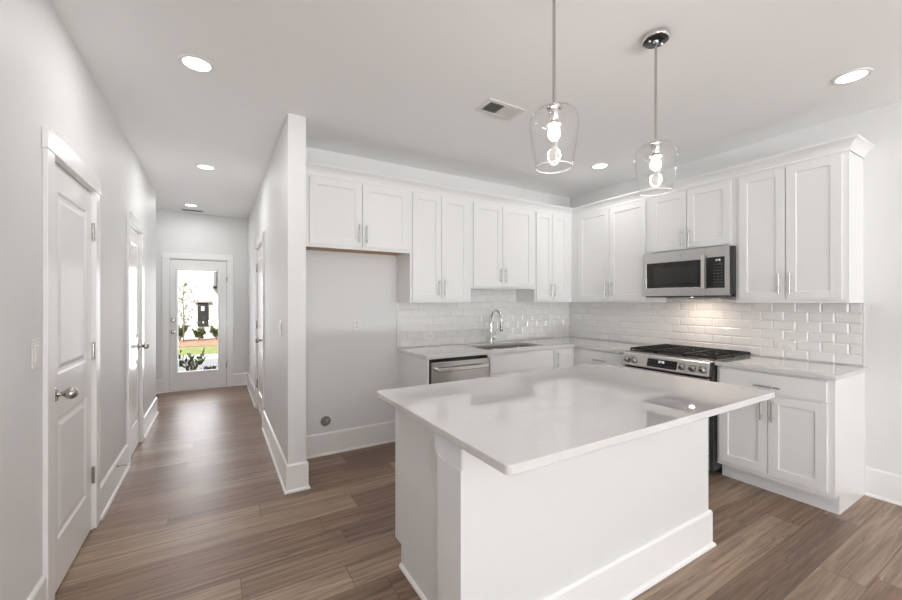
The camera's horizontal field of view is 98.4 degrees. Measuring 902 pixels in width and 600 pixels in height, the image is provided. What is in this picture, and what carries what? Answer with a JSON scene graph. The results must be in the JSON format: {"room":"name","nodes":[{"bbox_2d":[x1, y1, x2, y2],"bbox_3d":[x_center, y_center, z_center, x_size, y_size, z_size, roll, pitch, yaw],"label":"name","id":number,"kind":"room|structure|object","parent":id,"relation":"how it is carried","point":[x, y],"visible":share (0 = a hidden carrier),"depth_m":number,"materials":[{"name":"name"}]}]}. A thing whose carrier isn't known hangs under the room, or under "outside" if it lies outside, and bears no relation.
{"room":"kitchen","nodes":[
{"label":"kitchen","id":0,"kind":"room"},
{"bbox_2d":[0,0,155,599],"bbox_3d":[-1.883,0.012,1.763,0.120,2.740,6.970,0,0,-31],"label":"wall","id":1,"kind":"structure","parent":0,"point":[45,80],"depth_m":1.63,"materials":[{"name":"white paint"}]},
{"bbox_2d":[31,338,39,368],"bbox_3d":[-1.717,0.217,1.613,0.011,0.120,0.072,0,0,-31],"label":"light switch","id":2,"kind":"object","parent":1,"relation":"attached to","point":[35,343],"visible":1,"depth_m":1.60,"materials":[{"name":"white plastic"}]},
{"bbox_2d":[42,126,100,599],"bbox_3d":[-1.977,0.313,2.069,0.122,2.138,0.896,0,0,-31],"label":"door","id":3,"kind":"structure","parent":1,"relation":"in","point":[71,190],"depth_m":2.01,"materials":[{"name":"white wood"}]},
{"bbox_2d":[100,444,129,520],"bbox_3d":[-2.444,1.283,2.843,0.028,0.199,0.916,0,0,-31],"label":"baseboard","id":4,"kind":"structure","parent":1,"relation":"attached to","point":[110,485],"depth_m":2.75,"materials":[{"name":"white wood"}]},
{"bbox_2d":[126,210,148,463],"bbox_3d":[-2.877,0.313,3.572,0.122,2.138,0.785,0,0,-31],"label":"door","id":5,"kind":"structure","parent":1,"relation":"in","point":[135,230],"depth_m":3.57,"materials":[{"name":"white wood"}]},
{"bbox_2d":[178,359,217,371],"bbox_3d":[-4.992,1.642,10.235,22.000,0.100,2.300,0,0,-31],"label":"road","id":6,"kind":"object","parent":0,"point":[209,362],"depth_m":9.76,"materials":[{"name":"grey asphalt"}]},
{"bbox_2d":[156,210,247,379],"bbox_3d":[-4.571,0.012,5.795,2.758,2.740,0.140,0,0,-31],"label":"wall","id":7,"kind":"structure","parent":0,"point":[176,232],"depth_m":6.17,"materials":[{"name":"white paint"}]},
{"bbox_2d":[156,380,161,393],"bbox_3d":[-4.969,1.283,5.459,1.490,0.199,0.028,0,0,-31],"label":"baseboard","id":8,"kind":"structure","parent":7,"relation":"attached to","point":[158,382],"depth_m":5.82,"materials":[{"name":"white wood"}]},
{"bbox_2d":[162,252,232,392],"bbox_3d":[-3.953,0.326,6.118,0.934,2.112,0.222,0,0,-31],"label":"door","id":9,"kind":"structure","parent":7,"relation":"in","point":[173,380],"depth_m":6.06,"materials":[{"name":"white wood"}]},
{"bbox_2d":[233,373,246,385],"bbox_3d":[-3.439,1.283,6.376,0.218,0.199,0.028,0,0,-31],"label":"baseboard","id":10,"kind":"structure","parent":7,"relation":"attached to","point":[239,379],"depth_m":6.37,"materials":[{"name":"white"}]},
{"bbox_2d":[248,113,305,464],"bbox_3d":[-2.212,0.012,4.662,0.124,2.740,4.230,0,0,-31],"label":"wall partition","id":11,"kind":"structure","parent":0,"point":[278,210],"depth_m":2.96,"materials":[{"name":"white paint"}]},
{"bbox_2d":[247,373,254,406],"bbox_3d":[-2.953,1.283,5.750,0.028,0.199,1.602,0,0,-31],"label":"baseboard","id":12,"kind":"structure","parent":11,"relation":"attached to","point":[250,386],"depth_m":5.64,"materials":[{"name":"white wood"}]},
{"bbox_2d":[255,231,264,426],"bbox_3d":[-2.287,0.313,4.633,0.122,2.138,1.002,0,0,-31],"label":"door","id":13,"kind":"structure","parent":11,"relation":"in","point":[259,244],"depth_m":4.75,"materials":[{"name":"white wood"}]},
{"bbox_2d":[279,321,281,335],"bbox_3d":[-1.368,0.222,3.122,0.011,0.120,0.072,0,0,-31],"label":"light switch","id":14,"kind":"object","parent":11,"relation":"attached to","point":[280,324],"visible":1,"depth_m":3.11,"materials":[{"name":"white plastic"}]},
{"bbox_2d":[306,147,569,434],"bbox_3d":[0.119,0.012,4.333,3.538,2.740,0.120,0,0,-31],"label":"wall","id":15,"kind":"structure","parent":0,"point":[346,367],"depth_m":3.65,"materials":[{"name":"white paint"}]},
{"bbox_2d":[319,415,331,427],"bbox_3d":[-1.124,1.084,3.503,0.112,0.112,0.026,0,0,-31],"label":"water supply box","id":16,"kind":"object","parent":15,"relation":"attached to","point":[326,420],"visible":1,"depth_m":3.51,"materials":[{"name":"grey plastic"}]},
{"bbox_2d":[353,318,359,330],"bbox_3d":[-0.885,0.222,3.656,0.070,0.114,0.008,0,0,-31],"label":"wall outlet","id":17,"kind":"object","parent":15,"relation":"attached to","point":[356,322],"visible":1,"depth_m":3.65,"materials":[{"name":"white plastic"}]},
{"bbox_2d":[306,174,409,256],"bbox_3d":[-0.859,-0.734,3.462,0.963,0.588,0.368,0,0,-31],"label":"upper cabinet","id":18,"kind":"object","parent":15,"relation":"attached to","point":[342,215],"visible":0.94,"depth_m":3.33,"materials":[{"name":"white wood"}]},
{"bbox_2d":[397,191,470,301],"bbox_3d":[-0.156,-0.507,3.882,0.674,1.042,0.368,0,0,-31],"label":"upper cabinet","id":19,"kind":"object","parent":15,"relation":"attached to","point":[437,266],"visible":0.98,"depth_m":3.74,"materials":[{"name":"white wood"}]},
{"bbox_2d":[396,289,569,347],"bbox_3d":[0.510,0.170,4.492,2.447,0.601,0.009,0,0,-31],"label":"tile backsplash","id":20,"kind":"structure","parent":15,"relation":"attached to","point":[451,323],"depth_m":4.37,"materials":[{"name":"white tile"}]},
{"bbox_2d":[424,332,433,338],"bbox_3d":[-0.231,0.362,4.040,0.114,0.070,0.008,0,0,-31],"label":"wall outlet","id":21,"kind":"object","parent":20,"relation":"attached to","point":[430,335],"visible":1,"depth_m":4.04,"materials":[{"name":"white plastic"}]},
{"bbox_2d":[471,200,533,289],"bbox_3d":[0.503,-0.579,4.278,0.864,0.897,0.368,0,0,-31],"label":"upper cabinet","id":22,"kind":"object","parent":15,"relation":"attached to","point":[502,237],"visible":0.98,"depth_m":4.12,"materials":[{"name":"white wood"}]},
{"bbox_2d":[516,210,571,301],"bbox_3d":[1.131,-0.507,4.654,0.600,1.042,0.368,0,0,-31],"label":"upper cabinet","id":23,"kind":"object","parent":15,"relation":"attached to","point":[552,232],"visible":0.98,"depth_m":4.51,"materials":[{"name":"white wood"}]},
{"bbox_2d":[50,0,901,218],"bbox_3d":[0.808,-1.458,0.409,6.450,0.200,14.920,0,0,-31],"label":"ceiling","id":24,"kind":"structure","parent":0,"point":[400,82],"depth_m":2.38,"materials":[{"name":"white paint"}]},
{"bbox_2d":[183,203,197,206],"bbox_3d":[-3.681,-1.354,5.518,0.180,0.007,0.180,0,0,-31],"label":"recessed light","id":25,"kind":"object","parent":24,"relation":"in","point":[186,204],"visible":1,"depth_m":5.52,"materials":[{"name":"white plastic"}]},
{"bbox_2d":[180,208,203,212],"bbox_3d":[-3.872,-1.354,5.836,0.300,0.007,0.120,0,0,-31],"label":"ceiling vent","id":26,"kind":"object","parent":24,"relation":"in","point":[180,208],"visible":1,"depth_m":5.83,"materials":[{"name":"white metal"}]},
{"bbox_2d":[178,54,214,72],"bbox_3d":[-1.454,-1.354,2.230,0.180,0.007,0.180,0,0,-31],"label":"recessed light","id":27,"kind":"object","parent":24,"relation":"in","point":[195,63],"visible":1,"depth_m":2.22,"materials":[{"name":"white plastic"}]},
{"bbox_2d":[195,164,215,169],"bbox_3d":[-2.485,-1.354,3.950,0.180,0.007,0.180,0,0,-31],"label":"recessed light","id":28,"kind":"object","parent":24,"relation":"in","point":[201,166],"visible":1,"depth_m":3.94,"materials":[{"name":"white plastic"}]},
{"bbox_2d":[475,98,525,120],"bbox_3d":[0.348,-1.354,2.763,0.315,0.008,0.185,0,0,-31],"label":"ceiling vent","id":29,"kind":"object","parent":24,"relation":"in","point":[493,107],"visible":1,"depth_m":2.76,"materials":[{"name":"white metal"}]},
{"bbox_2d":[529,0,579,173],"bbox_3d":[0.431,-0.957,1.629,0.203,0.802,0.203,0,0,-31],"label":"pendant light","id":30,"kind":"object","parent":24,"relation":"hanging from","point":[553,108],"visible":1,"depth_m":1.62,"materials":[{"name":"clear glass"}]},
{"bbox_2d":[546,102,561,121],"bbox_3d":[0.431,-0.791,1.629,0.064,0.072,0.064,0,0,-31],"label":"socket","id":31,"kind":"object","parent":30,"relation":"attached to","point":[553,108],"depth_m":1.61,"materials":[{"name":"silver metal"}]},
{"bbox_2d":[591,163,609,168],"bbox_3d":[1.498,-1.354,3.918,0.180,0.007,0.180,0,0,-31],"label":"recessed light","id":32,"kind":"object","parent":24,"relation":"in","point":[598,165],"visible":1,"depth_m":3.92,"materials":[{"name":"white plastic"}]},
{"bbox_2d":[634,28,678,196],"bbox_3d":[1.052,-0.957,2.001,0.203,0.802,0.203,0,0,-31],"label":"pendant light","id":33,"kind":"object","parent":24,"relation":"hanging from","point":[658,37],"visible":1,"depth_m":1.99,"materials":[{"name":"clear glass"}]},
{"bbox_2d":[649,139,662,154],"bbox_3d":[1.052,-0.791,2.001,0.064,0.072,0.064,0,0,-31],"label":"socket","id":34,"kind":"object","parent":33,"relation":"attached to","point":[655,146],"depth_m":1.98,"materials":[{"name":"silver metal"}]},
{"bbox_2d":[831,67,872,84],"bbox_3d":[2.422,-1.354,2.356,0.180,0.007,0.180,0,0,-31],"label":"recessed light","id":35,"kind":"object","parent":24,"relation":"in","point":[854,75],"visible":1,"depth_m":2.35,"materials":[{"name":"white plastic"}]},
{"bbox_2d":[55,385,901,599],"bbox_3d":[0.808,1.442,0.409,6.450,0.120,14.920,0,0,-31],"label":"floor","id":36,"kind":"structure","parent":0,"point":[201,510],"depth_m":2.30,"materials":[{"name":"brown wood"}]},
{"bbox_2d":[262,410,394,494],"bbox_3d":[-1.139,1.283,3.772,1.106,0.199,1.658,0,0,-31],"label":"baseboard","id":37,"kind":"structure","parent":36,"relation":"on","point":[294,477],"depth_m":3.51,"materials":[{"name":"white wood"}]},
{"bbox_2d":[398,352,428,387],"bbox_3d":[-0.357,0.942,3.611,0.018,0.880,0.627,0,0,-31],"label":"panel board","id":38,"kind":"object","parent":36,"relation":"on","point":[412,370],"visible":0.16,"depth_m":3.61,"materials":[{"name":"white wood"}]},
{"bbox_2d":[429,355,489,383],"bbox_3d":[-0.056,0.946,3.743,0.622,0.872,0.672,0,0,-31],"label":"dishwasher","id":39,"kind":"object","parent":36,"relation":"on","point":[442,370],"visible":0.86,"depth_m":3.48,"materials":[{"name":"silver metal"}]},
{"bbox_2d":[487,349,551,376],"bbox_3d":[0.564,0.942,4.142,0.840,0.880,0.664,0,0,-31],"label":"base cabinet","id":40,"kind":"object","parent":36,"relation":"on","point":[536,360],"visible":0.2,"depth_m":3.87,"materials":[{"name":"white wood"}]},
{"bbox_2d":[395,408,715,599],"bbox_3d":[0.543,0.942,2.137,1.706,0.880,0.873,0,0,-31],"label":"kitchen island","id":41,"kind":"object","parent":36,"relation":"on","point":[614,522],"visible":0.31,"depth_m":1.72,"materials":[{"name":"white paint"}]},
{"bbox_2d":[376,363,774,475],"bbox_3d":[0.645,0.486,2.032,1.776,0.030,1.089,0,0,-31],"label":"island countertop","id":42,"kind":"structure","parent":41,"relation":"on","point":[517,423],"depth_m":1.71,"materials":[{"name":"white stone"}]},
{"bbox_2d":[552,347,573,368],"bbox_3d":[1.068,0.942,4.444,0.334,0.880,0.664,0,0,-31],"label":"base cabinet","id":43,"kind":"object","parent":36,"relation":"on","point":[561,357],"visible":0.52,"depth_m":4.19,"materials":[{"name":"white wood"}]},
{"bbox_2d":[574,347,625,366],"bbox_3d":[1.606,0.942,4.414,0.664,0.880,1.268,0,0,-31],"label":"base cabinet","id":44,"kind":"object","parent":36,"relation":"on","point":[582,356],"visible":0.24,"depth_m":4.01,"materials":[{"name":"white wood"}]},
{"bbox_2d":[397,337,647,359],"bbox_3d":[0.837,0.486,3.947,2.446,0.030,1.263,0,0,-31],"label":"countertop","id":45,"kind":"structure","parent":44,"relation":"on","point":[459,350],"depth_m":4.00,"materials":[{"name":"white stone"}]},
{"bbox_2d":[489,309,502,342],"bbox_3d":[0.504,0.282,4.299,0.084,0.379,0.219,0,0,-31],"label":"faucet","id":46,"kind":"object","parent":45,"relation":"on","point":[491,338],"visible":0.99,"depth_m":4.34,"materials":[{"name":"silver metal"}]},
{"bbox_2d":[475,344,527,349],"bbox_3d":[0.569,0.607,4.136,0.792,0.209,0.442,0,0,-31],"label":"sink","id":47,"kind":"object","parent":45,"relation":"in","point":[516,345],"visible":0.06,"depth_m":4.38,"materials":[{"name":"silver metal"}]},
{"bbox_2d":[622,344,750,473],"bbox_3d":[2.082,0.911,3.509,0.754,0.942,0.763,0,0,-31],"label":"gas range","id":48,"kind":"object","parent":36,"relation":"on","point":[677,360],"visible":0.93,"depth_m":3.29,"materials":[{"name":"grey metal"}]},
{"bbox_2d":[623,363,721,470],"bbox_3d":[2.074,0.910,3.505,0.736,0.845,0.763,0,0,-31],"label":"oven","id":49,"kind":"object","parent":48,"relation":"in","point":[702,371],"depth_m":3.09,"materials":[{"name":"silver glass"}]},
{"bbox_2d":[626,349,750,362],"bbox_3d":[2.130,0.476,3.538,0.643,0.021,0.763,0,0,-31],"label":"cooktop","id":50,"kind":"object","parent":48,"relation":"in","point":[694,355],"depth_m":3.35,"materials":[{"name":"black metal"}]},
{"bbox_2d":[717,365,864,514],"bbox_3d":[2.506,0.942,2.911,0.664,0.880,0.682,0,0,-31],"label":"base cabinet","id":51,"kind":"object","parent":36,"relation":"on","point":[805,443],"visible":0.74,"depth_m":2.68,"materials":[{"name":"white wood"}]},
{"bbox_2d":[715,355,867,380],"bbox_3d":[2.513,0.486,2.909,0.640,0.030,0.699,0,0,-31],"label":"countertop","id":52,"kind":"structure","parent":51,"relation":"on","point":[829,371],"depth_m":2.80,"materials":[{"name":"white stone"}]},
{"bbox_2d":[570,101,901,474],"bbox_3d":[4.443,0.012,0.443,0.120,2.740,11.000,0,0,-31],"label":"wall","id":53,"kind":"structure","parent":0,"point":[881,126],"depth_m":2.74,"materials":[{"name":"white paint"}]},
{"bbox_2d":[572,198,665,301],"bbox_3d":[1.735,-0.507,4.484,0.368,1.042,1.282,0,0,-31],"label":"upper cabinet","id":54,"kind":"object","parent":53,"relation":"attached to","point":[609,245],"visible":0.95,"depth_m":4.21,"materials":[{"name":"white wood"}]},
{"bbox_2d":[648,177,735,253],"bbox_3d":[2.262,-0.742,3.606,0.368,0.572,0.766,0,0,-31],"label":"upper cabinet","id":55,"kind":"object","parent":53,"relation":"attached to","point":[704,216],"visible":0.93,"depth_m":3.48,"materials":[{"name":"white wood"}]},
{"bbox_2d":[643,245,735,297],"bbox_3d":[2.239,-0.243,3.591,0.420,0.420,0.763,0,0,-31],"label":"microwave","id":56,"kind":"object","parent":55,"relation":"attached to","point":[702,272],"visible":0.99,"depth_m":3.44,"materials":[{"name":"grey metal"}]},
{"bbox_2d":[570,297,864,366],"bbox_3d":[2.261,0.219,3.957,0.009,0.504,2.725,0,0,-31],"label":"tile backsplash","id":57,"kind":"structure","parent":53,"relation":"attached to","point":[834,333],"depth_m":3.48,"materials":[{"name":"white tile"}]},
{"bbox_2d":[779,342,795,351],"bbox_3d":[2.729,0.374,3.163,0.008,0.070,0.114,0,0,-31],"label":"wall outlet","id":58,"kind":"object","parent":57,"relation":"attached to","point":[791,347],"visible":1,"depth_m":3.16,"materials":[{"name":"white plastic"}]},
{"bbox_2d":[736,150,863,302],"bbox_3d":[2.631,-0.507,2.989,0.368,1.042,0.670,0,0,-31],"label":"upper cabinet","id":59,"kind":"object","parent":53,"relation":"attached to","point":[800,225],"visible":1,"depth_m":2.84,"materials":[{"name":"white wood"}]},
{"bbox_2d":[306,133,873,215],"bbox_3d":[0.889,-1.059,2.931,3.416,0.086,2.467,0,0,-31],"label":"crown molding","id":60,"kind":"structure","parent":59,"relation":"attached to","point":[855,143],"depth_m":3.41,"materials":[{"name":"white wood"}]},
{"bbox_2d":[864,466,901,505],"bbox_3d":[5.081,1.283,-0.766,0.028,0.199,8.270,0,0,-31],"label":"baseboard","id":61,"kind":"structure","parent":53,"relation":"attached to","point":[879,484],"depth_m":2.70,"materials":[{"name":"white wood"}]},
{"bbox_3d":[1.553,0.012,-3.971,0.120,2.740,6.400,0,0,-31],"label":"wall","id":62,"kind":"structure","parent":0,"visible":0},
{"bbox_2d":[27,575,46,599],"bbox_3d":[0.755,1.283,-2.496,0.028,0.199,9.749,0,0,-31],"label":"baseboard","id":63,"kind":"structure","parent":62,"relation":"attached to","point":[39,592],"depth_m":1.64,"materials":[{"name":"white"}]},
{"label":"outside","id":64,"kind":"structure","parent":0,"visible":0},
{"bbox_2d":[178,338,217,347],"bbox_3d":[-11.906,1.622,21.772,22.000,0.140,17.600,0,0,-31],"label":"mulch","id":65,"kind":"object","parent":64,"point":[205,341],"depth_m":14.55,"materials":[{"name":"brown wood"}]},
{"bbox_2d":[178,325,188,340],"bbox_3d":[-10.441,1.174,14.943,0.605,0.773,0.588,0,0,32],"label":"shrub","id":66,"kind":"object","parent":65,"relation":"on","point":[180,330],"visible":0.61,"depth_m":14.95,"materials":[{"name":"green plant"}]},
{"bbox_2d":[178,281,199,341],"bbox_3d":[-10.117,0.355,14.627,0.955,2.405,1.046,0,0,16],"label":"sapling","id":67,"kind":"object","parent":65,"relation":"on","point":[185,284],"visible":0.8,"depth_m":14.70,"materials":[{"name":"green plant"}]},
{"bbox_2d":[178,270,217,339],"bbox_3d":[-10.690,-2.733,18.770,15.800,8.570,6.000,0,0,-31],"label":"house","id":68,"kind":"structure","parent":65,"relation":"on","point":[205,311],"depth_m":16.03,"materials":[{"name":"white"}]},
{"bbox_2d":[191,326,205,339],"bbox_3d":[-9.964,1.272,15.414,0.461,0.576,0.537,0,0,9],"label":"shrub","id":69,"kind":"object","parent":65,"relation":"on","point":[201,332],"visible":1,"depth_m":15.34,"materials":[{"name":"green plant"}]},
{"bbox_2d":[209,325,217,339],"bbox_3d":[-9.442,1.245,15.700,0.534,0.631,0.530,0,0,-31],"label":"shrub","id":70,"kind":"object","parent":65,"relation":"on","point":[213,330],"visible":0.66,"depth_m":15.56,"materials":[{"name":"green plant"}]},
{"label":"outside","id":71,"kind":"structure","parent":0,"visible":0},
{"bbox_2d":[178,346,217,355],"bbox_3d":[-6.740,1.632,13.152,22.000,0.120,2.500,0,0,-31],"label":"lawn","id":72,"kind":"structure","parent":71,"point":[208,349],"depth_m":12.36,"materials":[{"name":"green plant"}]},
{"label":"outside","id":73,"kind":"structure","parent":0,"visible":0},
{"bbox_2d":[178,354,217,360],"bbox_3d":[-5.841,1.627,11.651,22.000,0.130,1.000,0,0,-31],"label":"sidewalk","id":74,"kind":"structure","parent":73,"point":[210,356],"depth_m":10.96,"materials":[{"name":"concrete"}]},
{"bbox_3d":[-4.310,0.012,4.302,1.432,2.740,0.120,0,0,-31],"label":"wall","id":75,"kind":"structure","parent":0,"visible":0},
{"bbox_2d":[144,397,158,438],"bbox_3d":[-3.997,1.283,3.975,1.528,0.199,1.060,0,0,-31],"label":"baseboard","id":76,"kind":"structure","parent":75,"relation":"attached to","point":[152,412],"depth_m":4.30,"materials":[{"name":"white wood"}]},
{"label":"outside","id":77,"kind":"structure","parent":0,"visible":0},
{"bbox_3d":[-3.687,1.642,8.057,22.000,0.100,2.780,0,0,-31],"label":"ground","id":78,"kind":"structure","parent":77,"visible":0},
{"bbox_3d":[-5.380,1.567,7.963,1.800,0.050,0.900,0,0,-31],"label":"bed","id":79,"kind":"object","parent":78,"relation":"on","visible":0},
{"bbox_2d":[178,348,207,370],"bbox_3d":[-5.327,1.258,7.957,0.581,0.587,0.613,0,0,-8],"label":"shrub","id":80,"kind":"object","parent":79,"relation":"on","point":[191,365],"visible":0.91,"depth_m":7.95,"materials":[{"name":"green plant"}]},
{"bbox_2d":[200,366,216,369],"bbox_3d":[-5.135,1.451,8.284,0.250,0.202,0.330,0,0,35],"label":"shrub","id":81,"kind":"object","parent":79,"relation":"on","point":[205,367],"visible":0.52,"depth_m":8.27,"materials":[{"name":"green plant"}]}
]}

